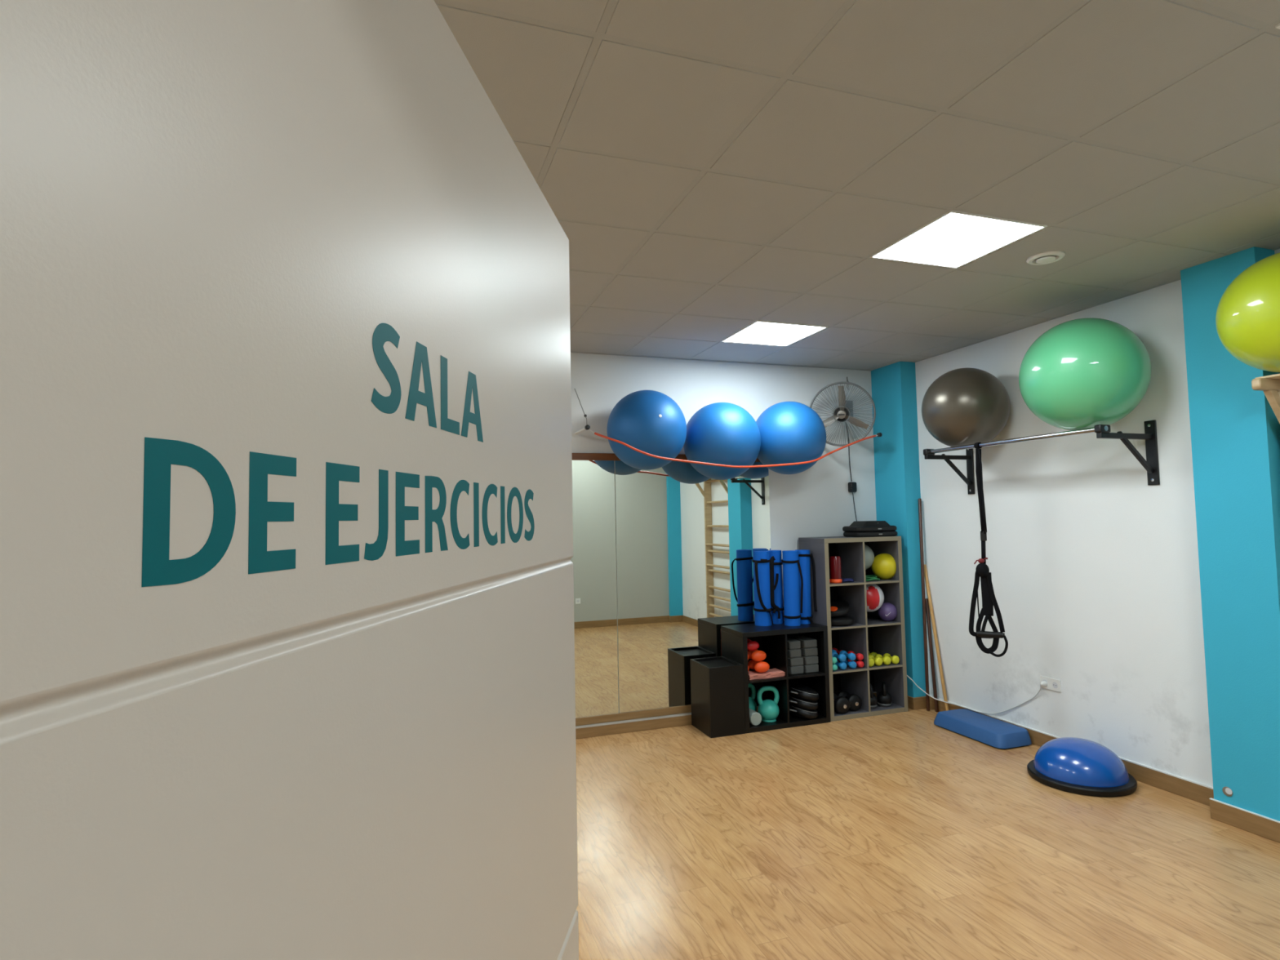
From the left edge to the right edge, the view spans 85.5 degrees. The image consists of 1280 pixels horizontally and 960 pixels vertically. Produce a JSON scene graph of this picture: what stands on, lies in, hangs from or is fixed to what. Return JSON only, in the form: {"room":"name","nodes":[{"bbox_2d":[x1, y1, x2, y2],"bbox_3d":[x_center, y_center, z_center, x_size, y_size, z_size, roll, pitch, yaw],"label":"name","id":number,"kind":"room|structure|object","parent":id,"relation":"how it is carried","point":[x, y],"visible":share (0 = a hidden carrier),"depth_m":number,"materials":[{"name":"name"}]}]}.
{"room":"exercise room","nodes":[
{"label":"exercise room","id":0,"kind":"room"},
{"bbox_2d":[570,352,876,697],"bbox_3d":[-1.320,0.433,5.208,7.900,3.090,0.120,0,-3,-19],"label":"wall","id":1,"kind":"structure","parent":0,"point":[816,501],"depth_m":6.04,"materials":[{"name":"white paint"}]},
{"bbox_2d":[571,388,590,437],"bbox_3d":[-0.450,-0.543,5.298,0.060,0.389,0.394,0,-3,-19],"label":"bar","id":2,"kind":"object","parent":1,"relation":"attached to","point":[575,433],"visible":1,"depth_m":5.32,"materials":[{"name":"white plastic"}]},
{"bbox_2d":[570,460,618,717],"bbox_3d":[-0.845,0.838,5.277,1.389,1.990,0.009,0,-3,-19],"label":"wall mirror","id":3,"kind":"object","parent":1,"relation":"attached to","point":[593,559],"visible":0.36,"depth_m":5.44,"materials":[{"name":"clear glass"}]},
{"bbox_2d":[575,704,691,725],"bbox_3d":[-1.870,1.860,4.855,6.402,0.057,0.022,0,-3,-19],"label":"trim","id":4,"kind":"structure","parent":1,"relation":"attached to","point":[684,708],"depth_m":5.47,"materials":[{"name":"brown wood"}]},
{"bbox_2d":[572,453,760,462],"bbox_3d":[-1.633,-0.184,5.067,5.816,0.057,0.016,0,-3,-19],"label":"trim","id":5,"kind":"structure","parent":1,"relation":"attached to","point":[575,456],"depth_m":5.51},
{"bbox_2d":[614,460,770,712],"bbox_3d":[0.474,0.838,5.732,1.389,1.990,0.009,0,-3,-19],"label":"wall mirror","id":6,"kind":"object","parent":1,"relation":"attached to","point":[686,540],"visible":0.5,"depth_m":5.67,"materials":[{"name":"clear glass"}]},
{"bbox_2d":[575,693,876,738],"bbox_3d":[-1.345,1.932,5.006,7.492,0.077,0.070,0,-3,-19],"label":"baseboard","id":7,"kind":"structure","parent":1,"relation":"attached to","point":[599,731],"depth_m":5.42,"materials":[{"name":"brown wood"}]},
{"bbox_2d":[575,691,876,728],"bbox_3d":[-1.346,1.891,5.008,7.492,0.004,0.071,0,-3,-19],"label":"trim","id":8,"kind":"structure","parent":1,"relation":"attached to","point":[685,713],"depth_m":5.44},
{"bbox_2d":[809,377,875,520],"bbox_3d":[1.774,-0.234,6.029,0.514,1.445,0.422,0,-3,-19],"label":"wall fan","id":9,"kind":"object","parent":1,"relation":"attached to","point":[843,413],"visible":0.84,"depth_m":6.00,"materials":[{"name":"metal"}]},
{"bbox_2d":[849,432,882,442],"bbox_3d":[2.005,-0.379,6.134,0.060,0.060,0.392,0,-3,-19],"label":"bar","id":10,"kind":"object","parent":1,"relation":"attached to","point":[879,434],"visible":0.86,"depth_m":6.21,"materials":[{"name":"white metal"}]},
{"bbox_2d":[588,429,877,467],"bbox_3d":[0.873,-0.241,5.436,2.596,0.311,0.224,0,-3,-19],"label":"tube","id":11,"kind":"object","parent":10,"relation":"hanging from","point":[595,433],"visible":1,"depth_m":5.24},
{"bbox_2d":[606,390,686,470],"bbox_3d":[0.052,-0.384,5.337,0.614,0.614,0.614,0,-3,-19],"label":"exercise ball","id":12,"kind":"object","parent":11,"relation":"hanging from","point":[651,422],"visible":0.98,"depth_m":5.11,"materials":[{"name":"blue rubber"}]},
{"bbox_2d":[683,402,760,479],"bbox_3d":[0.653,-0.310,5.537,0.618,0.618,0.618,0,-3,-19],"label":"exercise ball","id":13,"kind":"object","parent":11,"relation":"hanging from","point":[726,433],"visible":0.93,"depth_m":5.31,"materials":[{"name":"blue rubber"}]},
{"bbox_2d":[755,401,826,474],"bbox_3d":[1.233,-0.348,5.747,0.604,0.604,0.604,0,-3,-19],"label":"exercise ball","id":14,"kind":"object","parent":11,"relation":"hanging from","point":[791,432],"visible":0.93,"depth_m":5.52,"materials":[{"name":"blue rubber"}]},
{"bbox_2d":[435,0,1279,369],"bbox_3d":[-0.491,-1.180,2.772,7.657,0.030,5.131,0,-3,-19],"label":"ceiling","id":15,"kind":"structure","parent":0,"point":[1107,55],"depth_m":2.54,"materials":[{"name":"tile"}]},
{"bbox_2d":[720,320,827,346],"bbox_3d":[0.970,-1.074,5.067,0.563,0.024,0.563,0,-3,-19],"label":"recessed light","id":16,"kind":"object","parent":15,"relation":"in","point":[758,332],"visible":0.8,"depth_m":5.04,"materials":[{"name":"white plastic"}]},
{"bbox_2d":[434,0,1279,370],"bbox_3d":[-0.495,-1.193,2.785,7.680,0.062,5.180,0,-3,-19],"label":"ceiling grid","id":17,"kind":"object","parent":15,"relation":"attached to","point":[600,34],"depth_m":2.56,"materials":[{"name":"white metal"}]},
{"bbox_2d":[869,209,1047,268],"bbox_3d":[1.543,-1.177,3.406,0.563,0.024,0.563,0,-3,-19],"label":"recessed light","id":18,"kind":"object","parent":15,"relation":"in","point":[954,239],"visible":0.8,"depth_m":3.37,"materials":[{"name":"white plastic"}]},
{"bbox_2d":[1026,250,1065,265],"bbox_3d":[2.123,-1.157,3.628,0.176,0.024,0.176,0,-3,-19],"label":"ceiling vent","id":19,"kind":"object","parent":15,"relation":"in","point":[1046,260],"visible":1,"depth_m":3.60,"materials":[{"name":"white plastic"}]},
{"bbox_2d":[1275,22,1279,29],"bbox_3d":[2.116,-1.280,1.745,0.563,0.024,0.563,0,-3,-19],"label":"recessed light","id":20,"kind":"object","parent":15,"relation":"in","point":[1277,26],"visible":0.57,"depth_m":1.92,"materials":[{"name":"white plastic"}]},
{"bbox_2d":[871,361,925,697],"bbox_3d":[2.311,0.468,6.182,0.160,2.990,0.400,0,-3,-19],"label":"wall","id":21,"kind":"structure","parent":0,"point":[894,393],"depth_m":6.04,"materials":[{"name":"teal paint"}]},
{"bbox_2d":[575,707,1279,959],"bbox_3d":[0.014,1.781,1.341,7.900,0.080,8.130,0,-3,-19],"label":"floor","id":22,"kind":"structure","parent":0,"point":[904,835],"depth_m":3.35,"materials":[{"name":"laminate"}]},
{"bbox_2d":[689,656,745,737],"bbox_3d":[0.606,1.696,5.456,0.289,0.522,0.370,0,-3,-19],"label":"storage box","id":23,"kind":"object","parent":22,"relation":"on","point":[717,683],"visible":1,"depth_m":5.30,"materials":[{"name":"black laminate"}]},
{"bbox_2d":[720,621,831,733],"bbox_3d":[1.100,1.576,5.646,0.765,0.765,0.390,0,-3,-19],"label":"cube shelf","id":24,"kind":"object","parent":22,"relation":"on","point":[771,639],"visible":0.63,"depth_m":5.57,"materials":[{"name":"black laminate"}]},
{"bbox_2d":[748,683,756,711],"bbox_3d":[0.864,1.788,5.639,0.168,0.273,0.168,-1,-3,6],"label":"kettlebell","id":25,"kind":"object","parent":24,"relation":"on","point":[753,705],"visible":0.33,"depth_m":5.63,"materials":[{"name":"green metal"}]},
{"bbox_2d":[749,708,761,725],"bbox_3d":[0.875,1.866,5.476,0.100,0.100,0.185,0,-3,-19],"label":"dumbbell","id":26,"kind":"object","parent":24,"relation":"on","point":[755,718],"visible":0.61,"depth_m":5.39,"materials":[{"name":"grey plastic"}]},
{"bbox_2d":[751,551,773,626],"bbox_3d":[1.013,0.895,5.740,0.151,0.607,0.172,-1,-3,-2],"label":"yoga mat","id":27,"kind":"object","parent":24,"relation":"on","point":[762,608],"visible":1,"depth_m":5.69,"materials":[{"name":"blue plastic"}]},
{"bbox_2d":[747,668,784,679],"bbox_3d":[0.984,1.540,5.502,0.316,0.040,0.136,0,-3,-19],"label":"folded towel","id":28,"kind":"object","parent":24,"relation":"on","point":[773,673],"visible":0.89,"depth_m":5.46,"materials":[{"name":"pink fabric"}]},
{"bbox_2d":[747,659,769,672],"bbox_3d":[0.944,1.478,5.516,0.131,0.085,0.184,0,-3,-19],"label":"weight","id":29,"kind":"object","parent":28,"relation":"on","point":[759,666],"visible":0.88,"depth_m":5.45,"materials":[{"name":"orange plastic"}]},
{"bbox_2d":[747,648,766,661],"bbox_3d":[0.920,1.394,5.529,0.131,0.085,0.184,0,-3,-19],"label":"weight","id":30,"kind":"object","parent":29,"relation":"on","point":[757,655],"visible":0.78,"depth_m":5.45,"materials":[{"name":"orange plastic"}]},
{"bbox_2d":[746,638,759,650],"bbox_3d":[0.873,1.319,5.549,0.119,0.077,0.177,0,-3,-19],"label":"weight","id":31,"kind":"object","parent":30,"relation":"on","point":[752,645],"visible":0.61,"depth_m":5.47,"materials":[{"name":"red plastic"}]},
{"bbox_2d":[756,685,779,722],"bbox_3d":[1.023,1.779,5.525,0.168,0.273,0.168,-2,-3,21],"label":"kettlebell","id":32,"kind":"object","parent":24,"relation":"on","point":[768,709],"visible":1,"depth_m":5.48,"materials":[{"name":"green metal"}]},
{"bbox_2d":[766,550,783,623],"bbox_3d":[1.139,0.896,5.805,0.137,0.607,0.197,-1,-3,3],"label":"yoga mat","id":33,"kind":"object","parent":24,"relation":"on","point":[775,563],"visible":0.86,"depth_m":5.78,"materials":[{"name":"blue plastic"}]},
{"bbox_2d":[781,550,803,626],"bbox_3d":[1.250,0.889,5.716,0.145,0.607,0.156,0,-3,-19],"label":"yoga mat","id":34,"kind":"object","parent":24,"relation":"on","point":[791,565],"visible":1,"depth_m":5.67,"materials":[{"name":"blue plastic"}]},
{"bbox_2d":[787,665,804,675],"bbox_3d":[1.231,1.533,5.657,0.120,0.064,0.205,0,-3,-19],"label":"brick","id":35,"kind":"object","parent":24,"relation":"on","point":[792,670],"visible":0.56,"depth_m":5.56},
{"bbox_2d":[787,657,803,666],"bbox_3d":[1.230,1.468,5.660,0.120,0.064,0.205,0,-3,-19],"label":"brick","id":36,"kind":"object","parent":35,"relation":"on","point":[797,661],"visible":0.56,"depth_m":5.57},
{"bbox_2d":[787,648,801,657],"bbox_3d":[1.221,1.403,5.668,0.104,0.064,0.205,0,-3,-19],"label":"brick","id":37,"kind":"object","parent":36,"relation":"on","point":[794,653],"visible":0.54,"depth_m":5.57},
{"bbox_2d":[786,636,800,649],"bbox_3d":[1.218,1.338,5.677,0.104,0.064,0.205,0,-3,-19],"label":"brick","id":38,"kind":"object","parent":37,"relation":"on","point":[792,644],"visible":0.68,"depth_m":5.59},
{"bbox_2d":[789,703,817,719],"bbox_3d":[1.323,1.881,5.654,0.236,0.123,0.332,-1,-3,5],"label":"weight","id":39,"kind":"object","parent":24,"relation":"on","point":[797,712],"visible":0.53,"depth_m":5.52,"materials":[{"name":"black rubber"}]},
{"bbox_2d":[788,693,817,710],"bbox_3d":[1.327,1.813,5.659,0.236,0.123,0.332,-1,-3,5],"label":"weight","id":40,"kind":"object","parent":39,"relation":"on","point":[797,702],"visible":0.59,"depth_m":5.53,"materials":[{"name":"black rubber"}]},
{"bbox_2d":[788,684,818,701],"bbox_3d":[1.335,1.741,5.666,0.236,0.123,0.332,-1,-3,5],"label":"weight","id":41,"kind":"object","parent":40,"relation":"on","point":[801,691],"visible":0.85,"depth_m":5.55,"materials":[{"name":"black rubber"}]},
{"bbox_2d":[796,549,817,624],"bbox_3d":[1.373,0.892,5.805,0.148,0.607,0.154,0,-3,-19],"label":"yoga mat","id":42,"kind":"object","parent":24,"relation":"on","point":[804,555],"visible":0.84,"depth_m":5.76,"materials":[{"name":"blue plastic"}]},
{"bbox_2d":[803,663,818,673],"bbox_3d":[1.364,1.533,5.702,0.120,0.064,0.205,0,-3,-19],"label":"brick","id":43,"kind":"object","parent":24,"relation":"on","point":[807,668],"visible":0.56,"depth_m":5.61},
{"bbox_2d":[800,655,818,665],"bbox_3d":[1.362,1.468,5.706,0.120,0.064,0.205,0,-3,-19],"label":"brick","id":44,"kind":"object","parent":43,"relation":"on","point":[806,660],"visible":0.56,"depth_m":5.61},
{"bbox_2d":[800,647,817,656],"bbox_3d":[1.359,1.403,5.715,0.120,0.064,0.205,0,-3,-19],"label":"brick","id":45,"kind":"object","parent":44,"relation":"on","point":[812,651],"visible":0.56,"depth_m":5.62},
{"bbox_2d":[791,635,817,648],"bbox_3d":[1.356,1.338,5.724,0.120,0.064,0.205,0,-3,-19],"label":"brick","id":46,"kind":"object","parent":45,"relation":"on","point":[806,642],"visible":0.84,"depth_m":5.64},
{"bbox_2d":[798,536,908,721],"bbox_3d":[1.817,1.224,5.928,0.765,1.471,0.390,0,-3,-19],"label":"cube shelf","id":47,"kind":"object","parent":22,"relation":"on","point":[869,633],"visible":0.62,"depth_m":5.88,"materials":[{"name":"grey laminate"}]},
{"bbox_2d":[832,663,837,671],"bbox_3d":[1.564,1.533,5.716,0.056,0.056,0.165,0,-3,-19],"label":"dumbbell","id":48,"kind":"object","parent":47,"relation":"on","point":[834,666],"visible":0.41,"depth_m":5.64,"materials":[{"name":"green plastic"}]},
{"bbox_2d":[831,656,836,663],"bbox_3d":[1.561,1.475,5.718,0.056,0.056,0.165,0,-3,-19],"label":"dumbbell","id":49,"kind":"object","parent":48,"relation":"on","point":[834,659],"visible":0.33,"depth_m":5.64,"materials":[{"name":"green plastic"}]},
{"bbox_2d":[829,555,842,583],"bbox_3d":[1.631,0.746,5.777,0.098,0.223,0.098,0,-3,-19],"label":"roller","id":50,"kind":"object","parent":47,"relation":"on","point":[835,566],"visible":1,"depth_m":5.74,"materials":[{"name":"red plastic"}]},
{"bbox_2d":[835,660,846,670],"bbox_3d":[1.645,1.529,5.744,0.063,0.063,0.165,0,-3,-19],"label":"dumbbell","id":51,"kind":"object","parent":47,"relation":"on","point":[842,665],"visible":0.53,"depth_m":5.67,"materials":[{"name":"blue plastic"}]},
{"bbox_2d":[831,651,846,662],"bbox_3d":[1.641,1.463,5.747,0.063,0.063,0.165,0,-3,-19],"label":"dumbbell","id":52,"kind":"object","parent":51,"relation":"on","point":[842,657],"visible":0.79,"depth_m":5.68,"materials":[{"name":"blue plastic"}]},
{"bbox_2d":[833,693,849,714],"bbox_3d":[1.631,1.850,5.746,0.132,0.132,0.232,0,-3,-19],"label":"dumbbell","id":53,"kind":"object","parent":47,"relation":"on","point":[842,704],"visible":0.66,"depth_m":5.65,"materials":[{"name":"black rubber"}]},
{"bbox_2d":[831,614,854,626],"bbox_3d":[1.649,1.179,5.847,0.310,0.072,0.310,0,-3,-19],"label":"cushion","id":54,"kind":"object","parent":47,"relation":"on","point":[845,620],"visible":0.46,"depth_m":5.71,"materials":[{"name":"black rubber"}]},
{"bbox_2d":[830,599,850,617],"bbox_3d":[1.633,1.077,5.841,0.258,0.125,0.260,0,-3,-19],"label":"cushion","id":55,"kind":"object","parent":54,"relation":"on","point":[838,607],"visible":0.72,"depth_m":5.77,"materials":[{"name":"black rubber"}]},
{"bbox_2d":[841,577,853,582],"bbox_3d":[1.743,0.843,5.836,0.121,0.030,0.110,0,-3,-19],"label":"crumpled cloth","id":56,"kind":"object","parent":47,"relation":"on","point":[844,580],"visible":0.86,"depth_m":5.80,"materials":[{"name":"blue fabric"}]},
{"bbox_2d":[840,658,857,668],"bbox_3d":[1.736,1.529,5.775,0.063,0.063,0.165,0,-3,-19],"label":"dumbbell","id":57,"kind":"object","parent":47,"relation":"on","point":[852,664],"visible":0.67,"depth_m":5.71,"materials":[{"name":"blue plastic"}]},
{"bbox_2d":[839,650,856,661],"bbox_3d":[1.731,1.463,5.778,0.063,0.063,0.165,0,-3,-19],"label":"dumbbell","id":58,"kind":"object","parent":57,"relation":"on","point":[851,656],"visible":0.77,"depth_m":5.71,"materials":[{"name":"blue plastic"}]},
{"bbox_2d":[836,689,862,711],"bbox_3d":[1.751,1.852,5.819,0.132,0.132,0.232,0,-3,-19],"label":"dumbbell","id":59,"kind":"object","parent":47,"relation":"on","point":[855,700],"visible":0.7,"depth_m":5.73,"materials":[{"name":"black rubber"}]},
{"bbox_2d":[848,658,863,667],"bbox_3d":[1.810,1.533,5.811,0.057,0.057,0.165,0,-3,-19],"label":"dumbbell","id":60,"kind":"object","parent":47,"relation":"on","point":[860,664],"visible":0.62,"depth_m":5.74,"materials":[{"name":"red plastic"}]},
{"bbox_2d":[847,650,863,660],"bbox_3d":[1.808,1.473,5.814,0.057,0.057,0.165,0,-3,-19],"label":"dumbbell","id":61,"kind":"object","parent":60,"relation":"on","point":[860,656],"visible":0.71,"depth_m":5.74,"materials":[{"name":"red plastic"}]},
{"bbox_2d":[864,544,874,569],"bbox_3d":[1.918,0.671,6.040,0.236,0.236,0.236,0,-3,-19],"label":"exercise ball","id":62,"kind":"object","parent":47,"relation":"in","point":[868,553],"visible":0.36,"depth_m":5.95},
{"bbox_2d":[843,530,897,537],"bbox_3d":[1.990,0.465,5.985,0.415,0.045,0.264,0,-3,-19],"label":"step","id":63,"kind":"structure","parent":47,"relation":"on","point":[890,533],"depth_m":5.87,"materials":[{"name":"black plastic"}]},
{"bbox_2d":[842,525,897,531],"bbox_3d":[1.985,0.420,5.990,0.415,0.045,0.264,0,-3,-19],"label":"step","id":64,"kind":"structure","parent":63,"relation":"on","point":[873,528],"depth_m":5.88,"materials":[{"name":"black plastic"}]},
{"bbox_2d":[848,520,889,526],"bbox_3d":[1.984,0.375,5.988,0.275,0.042,0.225,0,-3,-19],"label":"block","id":65,"kind":"object","parent":64,"relation":"on","point":[856,523],"visible":1,"depth_m":5.90,"materials":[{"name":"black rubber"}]},
{"bbox_2d":[868,657,874,666],"bbox_3d":[1.904,1.525,5.834,0.072,0.072,0.150,0,-3,-19],"label":"dumbbell","id":66,"kind":"object","parent":47,"relation":"on","point":[871,662],"visible":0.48,"depth_m":5.76,"materials":[{"name":"plastic"}]},
{"bbox_2d":[865,574,879,581],"bbox_3d":[1.960,0.841,5.943,0.188,0.045,0.188,0,-3,-19],"label":"band","id":67,"kind":"object","parent":47,"relation":"on","point":[871,577],"visible":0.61,"depth_m":5.87,"materials":[{"name":"green rubber"}]},
{"bbox_2d":[868,651,876,657],"bbox_3d":[2.016,1.536,6.073,0.072,0.072,0.150,0,-3,-19],"label":"dumbbell","id":68,"kind":"object","parent":47,"relation":"on","point":[873,654],"visible":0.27,"depth_m":6.01,"materials":[{"name":"green plastic"}]},
{"bbox_2d":[869,683,877,708],"bbox_3d":[1.936,1.815,5.843,0.124,0.201,0.124,1,-4,-29],"label":"kettlebell","id":69,"kind":"object","parent":47,"relation":"on","point":[873,700],"visible":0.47,"depth_m":5.79,"materials":[{"name":"black metal"}]},
{"bbox_2d":[866,583,884,612],"bbox_3d":[1.962,1.005,5.944,0.250,0.250,0.250,0,-3,-19],"label":"striped ball","id":70,"kind":"object","parent":47,"relation":"on","point":[874,594],"visible":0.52,"depth_m":5.84,"materials":[{"name":"white plastic"}]},
{"bbox_2d":[868,654,883,666],"bbox_3d":[1.984,1.525,5.861,0.072,0.072,0.150,0,-3,-19],"label":"dumbbell","id":71,"kind":"object","parent":47,"relation":"on","point":[878,661],"visible":0.68,"depth_m":5.80,"materials":[{"name":"plastic"}]},
{"bbox_2d":[874,653,891,665],"bbox_3d":[2.063,1.525,5.888,0.072,0.072,0.150,0,-3,-19],"label":"dumbbell","id":72,"kind":"object","parent":47,"relation":"on","point":[886,660],"visible":0.73,"depth_m":5.83,"materials":[{"name":"plastic"}]},
{"bbox_2d":[871,553,896,579],"bbox_3d":[2.122,0.748,6.004,0.224,0.224,0.224,0,-3,-19],"label":"exercise ball","id":73,"kind":"object","parent":47,"relation":"on","point":[884,566],"visible":0.94,"depth_m":5.92,"materials":[{"name":"yellow plastic"}]},
{"bbox_2d":[876,681,892,706],"bbox_3d":[2.073,1.815,5.885,0.124,0.201,0.126,-1,-3,-7],"label":"kettlebell","id":74,"kind":"object","parent":47,"relation":"on","point":[884,698],"visible":0.97,"depth_m":5.83,"materials":[{"name":"grey metal"}]},
{"bbox_2d":[877,602,897,621],"bbox_3d":[2.124,1.132,5.944,0.158,0.158,0.158,0,-3,-19],"label":"exercise ball","id":75,"kind":"object","parent":47,"relation":"on","point":[887,611],"visible":0.95,"depth_m":5.89,"materials":[{"name":"purple plastic"}]},
{"bbox_2d":[883,653,899,664],"bbox_3d":[2.144,1.525,5.916,0.072,0.072,0.150,0,-3,-19],"label":"dumbbell","id":76,"kind":"object","parent":47,"relation":"on","point":[895,659],"visible":0.75,"depth_m":5.85,"materials":[{"name":"plastic"}]},
{"bbox_3d":[1.707,1.543,5.955,0.057,0.057,0.165,0,-3,-19],"label":"dumbbell","id":77,"kind":"object","parent":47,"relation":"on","visible":0},
{"bbox_2d":[831,647,842,654],"bbox_3d":[1.706,1.483,5.959,0.057,0.057,0.165,0,-3,-19],"label":"dumbbell","id":78,"kind":"object","parent":77,"relation":"on","point":[833,648],"visible":0.26,"depth_m":5.96,"materials":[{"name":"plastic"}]},
{"bbox_2d":[918,498,929,711],"bbox_3d":[2.423,1.050,5.915,0.027,1.788,0.099,-2,-3,23],"label":"wooden pole","id":79,"kind":"object","parent":22,"relation":"on","point":[923,597],"visible":1,"depth_m":5.91,"materials":[{"name":"brown wood"}]},
{"bbox_2d":[925,598,938,711],"bbox_3d":[2.471,1.478,5.872,0.027,0.930,0.126,-1,-3,-5],"label":"wooden pole","id":80,"kind":"object","parent":22,"relation":"on","point":[927,613],"visible":1,"depth_m":5.86,"materials":[{"name":"brown wood"}]},
{"bbox_2d":[924,564,949,711],"bbox_3d":[2.491,1.330,5.834,0.027,1.222,0.250,0,-3,-14],"label":"wooden pole","id":81,"kind":"object","parent":22,"relation":"on","point":[926,581],"visible":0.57,"depth_m":5.82,"materials":[{"name":"brown wood"}]},
{"bbox_2d":[933,708,1031,749],"bbox_3d":[2.551,1.856,5.199,0.313,0.100,0.680,0,-3,-19],"label":"step","id":82,"kind":"structure","parent":22,"relation":"on","point":[996,733],"depth_m":5.08,"materials":[{"name":"blue plastic"}]},
{"bbox_2d":[1026,737,1137,796],"bbox_3d":[2.724,1.735,4.297,0.574,0.236,0.574,0,-3,-19],"label":"trainer","id":83,"kind":"object","parent":22,"relation":"on","point":[1079,766],"visible":1,"depth_m":4.14,"materials":[{"name":"blue rubber"}]},
{"bbox_2d":[915,248,1279,786],"bbox_3d":[3.240,0.275,3.919,0.120,3.090,5.300,0,-3,-19],"label":"wall","id":84,"kind":"structure","parent":0,"point":[1094,566],"depth_m":4.61,"materials":[{"name":"white paint"}]},
{"bbox_2d":[923,419,1159,494],"bbox_3d":[2.647,-0.123,4.767,0.446,0.390,1.478,0,-3,-19],"label":"bar","id":85,"kind":"object","parent":84,"relation":"attached to","point":[1150,464],"visible":1,"depth_m":4.19,"materials":[{"name":"black metal"}]},
{"bbox_2d":[921,367,1010,447],"bbox_3d":[2.425,-0.534,5.173,0.600,0.600,0.600,0,-3,-19],"label":"exercise ball","id":86,"kind":"object","parent":85,"relation":"on","point":[967,406],"visible":0.84,"depth_m":4.96,"materials":[{"name":"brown rubber"}]},
{"bbox_2d":[968,442,1008,657],"bbox_3d":[2.422,0.481,4.877,0.242,1.502,0.090,-3,-4,26],"label":"trainer","id":87,"kind":"object","parent":85,"relation":"hanging from","point":[982,571],"visible":1,"depth_m":4.86,"materials":[{"name":"black fabric"}]},
{"bbox_2d":[1018,317,1151,430],"bbox_3d":[2.704,-0.641,4.237,0.682,0.682,0.682,0,-3,-19],"label":"exercise ball","id":88,"kind":"object","parent":85,"relation":"on","point":[1088,372],"visible":0.91,"depth_m":4.00,"materials":[{"name":"green rubber"}]},
{"bbox_2d":[1040,675,1061,692],"bbox_3d":[2.841,1.420,4.820,0.046,0.084,0.160,0,-3,-19],"label":"wall socket","id":89,"kind":"object","parent":84,"relation":"attached to","point":[1046,682],"visible":1,"depth_m":4.82,"materials":[{"name":"white plastic"}]},
{"bbox_2d":[906,675,1041,714],"bbox_3d":[2.595,1.640,5.403,0.158,0.348,1.204,1,-4,-28],"label":"power cable","id":90,"kind":"object","parent":89,"relation":"attached to","point":[907,675],"visible":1,"depth_m":5.37,"materials":[{"name":"white plastic"}]},
{"bbox_2d":[1052,682,1057,688],"bbox_3d":[2.867,1.417,4.786,0.002,0.042,0.042,0,-3,-19],"label":"socket","id":91,"kind":"object","parent":89,"relation":"attached to","point":[1055,685],"depth_m":4.78,"materials":[{"name":"white plastic"}]},
{"bbox_2d":[907,695,1279,843],"bbox_3d":[3.098,1.772,3.878,0.174,0.100,5.110,0,-3,-19],"label":"baseboard","id":92,"kind":"structure","parent":84,"relation":"attached to","point":[1178,786],"depth_m":3.97,"materials":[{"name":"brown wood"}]},
{"bbox_2d":[1251,373,1279,423],"bbox_3d":[3.297,0.618,2.992,0.375,2.300,0.874,0,-3,-19],"label":"wall bars","id":93,"kind":"object","parent":84,"relation":"attached to","point":[1269,385],"visible":1,"depth_m":3.37,"materials":[{"name":"brown wood"}]},
{"bbox_2d":[1215,252,1279,372],"bbox_3d":[3.093,-0.797,3.276,0.573,0.573,0.573,0,-3,-19],"label":"exercise ball","id":94,"kind":"object","parent":93,"relation":"on","point":[1247,317],"visible":1,"depth_m":3.23,"materials":[{"name":"rubber"}]},
{"bbox_2d":[1180,246,1279,821],"bbox_3d":[3.184,0.311,3.651,0.160,2.990,0.355,0,-3,-19],"label":"pillar","id":95,"kind":"structure","parent":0,"point":[1235,429],"depth_m":3.62,"materials":[{"name":"teal paint"}]},
{"bbox_2d":[1222,786,1232,796],"bbox_3d":[3.096,1.642,3.652,0.007,0.048,0.048,0,-3,-19],"label":"cover","id":96,"kind":"object","parent":95,"relation":"attached to","point":[1227,791],"visible":1,"depth_m":3.65,"materials":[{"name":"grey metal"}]},
{"bbox_3d":[0.392,0.124,0.212,7.680,3.090,0.100,0,-3,-19],"label":"wall","id":97,"kind":"structure","parent":0,"visible":0},
{"bbox_2d":[0,0,578,959],"bbox_3d":[-0.144,0.673,0.446,0.040,2.028,0.835,-1,-3,7],"label":"door","id":98,"kind":"structure","parent":97,"relation":"in","point":[286,628],"depth_m":0.30,"materials":[{"name":"paint"}]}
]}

